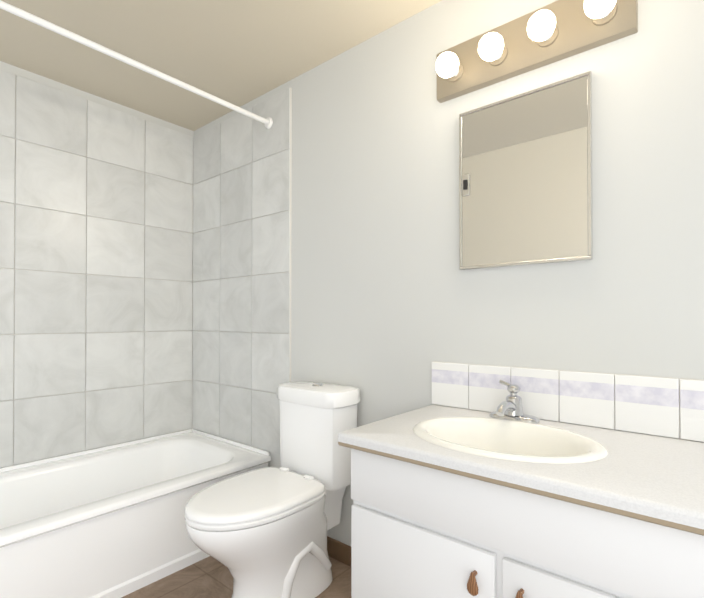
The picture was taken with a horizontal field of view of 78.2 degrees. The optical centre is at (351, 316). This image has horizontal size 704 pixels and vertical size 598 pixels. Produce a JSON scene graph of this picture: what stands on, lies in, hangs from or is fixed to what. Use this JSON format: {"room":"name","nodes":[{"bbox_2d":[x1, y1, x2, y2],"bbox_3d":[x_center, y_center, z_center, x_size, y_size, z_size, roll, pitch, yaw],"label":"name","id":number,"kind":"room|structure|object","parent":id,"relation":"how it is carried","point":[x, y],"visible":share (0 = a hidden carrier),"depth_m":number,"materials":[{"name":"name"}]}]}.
{"room":"bathroom","nodes":[
{"label":"bathroom","id":0,"kind":"room"},
{"bbox_2d":[0,61,193,467],"bbox_3d":[-1.617,-0.047,2.195,0.100,2.335,1.700,0,-1,40],"label":"wall","id":1,"kind":"structure","parent":0,"point":[4,66],"depth_m":2.35,"materials":[{"name":"white paint"}]},
{"bbox_2d":[0,69,192,467],"bbox_3d":[-1.542,-0.227,2.200,0.010,1.888,1.598,0,-1,40],"label":"wall tile","id":2,"kind":"structure","parent":1,"relation":"attached to","point":[96,275],"depth_m":2.34,"materials":[{"name":"tile"}]},
{"bbox_2d":[0,0,441,130],"bbox_3d":[-0.396,-1.273,1.249,3.200,0.100,1.800,0,-1,40],"label":"ceiling","id":3,"kind":"structure","parent":0,"point":[239,53],"depth_m":1.93,"materials":[{"name":"beige paint"}]},
{"bbox_2d":[121,556,350,597],"bbox_3d":[-0.396,1.162,1.228,3.200,0.100,1.800,0,-1,40],"label":"floor","id":4,"kind":"structure","parent":0,"point":[209,577],"depth_m":1.80,"materials":[{"name":"tile"}]},
{"bbox_2d":[0,428,270,597],"bbox_3d":[-1.238,0.917,1.935,0.797,0.402,1.594,0,-1,40],"label":"bathtub","id":5,"kind":"object","parent":4,"relation":"on","point":[109,521],"visible":0.83,"depth_m":1.88,"materials":[{"name":"white ceramic"}]},
{"bbox_2d":[185,381,359,597],"bbox_3d":[-0.318,0.708,1.738,0.392,0.816,0.716,0,-1,40],"label":"toilet","id":6,"kind":"object","parent":4,"relation":"on","point":[260,533],"visible":1,"depth_m":1.68,"materials":[{"name":"white ceramic"}]},
{"bbox_2d":[338,361,703,597],"bbox_3d":[0.607,0.639,1.076,1.230,0.942,0.551,0,-1,40],"label":"bathroom vanity","id":7,"kind":"object","parent":4,"relation":"on","point":[451,497],"visible":1,"depth_m":1.07,"materials":[{"name":"white paint"}]},
{"bbox_2d":[489,380,539,422],"bbox_3d":[0.501,0.275,1.389,0.160,0.124,0.160,0,-1,40],"label":"faucet","id":8,"kind":"object","parent":7,"relation":"on","point":[510,408],"visible":0.98,"depth_m":1.40,"materials":[{"name":"silver metal"}]},
{"bbox_2d":[194,0,703,545],"bbox_3d":[0.150,-0.050,1.891,3.200,2.335,0.100,0,-1,40],"label":"wall","id":9,"kind":"structure","parent":0,"point":[390,300],"depth_m":1.63,"materials":[{"name":"white paint"}]},
{"bbox_2d":[192,88,290,453],"bbox_3d":[-0.672,-0.224,2.508,0.936,1.888,0.010,0,-1,40],"label":"wall tile","id":10,"kind":"structure","parent":9,"relation":"attached to","point":[241,371],"depth_m":2.45,"materials":[{"name":"tile"}]},
{"bbox_2d":[327,536,350,566],"bbox_3d":[-0.049,1.075,1.974,0.968,0.086,0.012,0,-1,40],"label":"baseboard","id":11,"kind":"structure","parent":9,"relation":"attached to","point":[339,551],"depth_m":1.97,"materials":[{"name":"brown wood"}]},
{"bbox_2d":[459,71,592,269],"bbox_3d":[0.566,-0.462,1.464,0.436,0.578,0.023,0,-1,40],"label":"mirror","id":12,"kind":"object","parent":9,"relation":"attached to","point":[525,178],"visible":1,"depth_m":1.44,"materials":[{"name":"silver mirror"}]},
{"bbox_2d":[436,0,637,102],"bbox_3d":[0.542,-0.912,1.413,0.641,0.178,0.138,0,-1,40],"label":"sconce","id":13,"kind":"object","parent":9,"relation":"attached to","point":[556,31],"visible":1,"depth_m":1.41,"materials":[{"name":"metal"},{"name":"glass"}]},
{"bbox_3d":[-0.903,-0.061,0.555,3.100,2.335,0.100,0,-1,40],"label":"wall","id":14,"kind":"structure","parent":0,"visible":0},
{"bbox_2d":[0,0,272,128],"bbox_3d":[-0.951,-1.037,1.703,0.060,0.059,1.584,0,-1,40],"label":"rail","id":15,"kind":"object","parent":14,"relation":"attached to","point":[39,21],"visible":0.98,"depth_m":1.73,"materials":[{"name":"white metal"}]}
]}

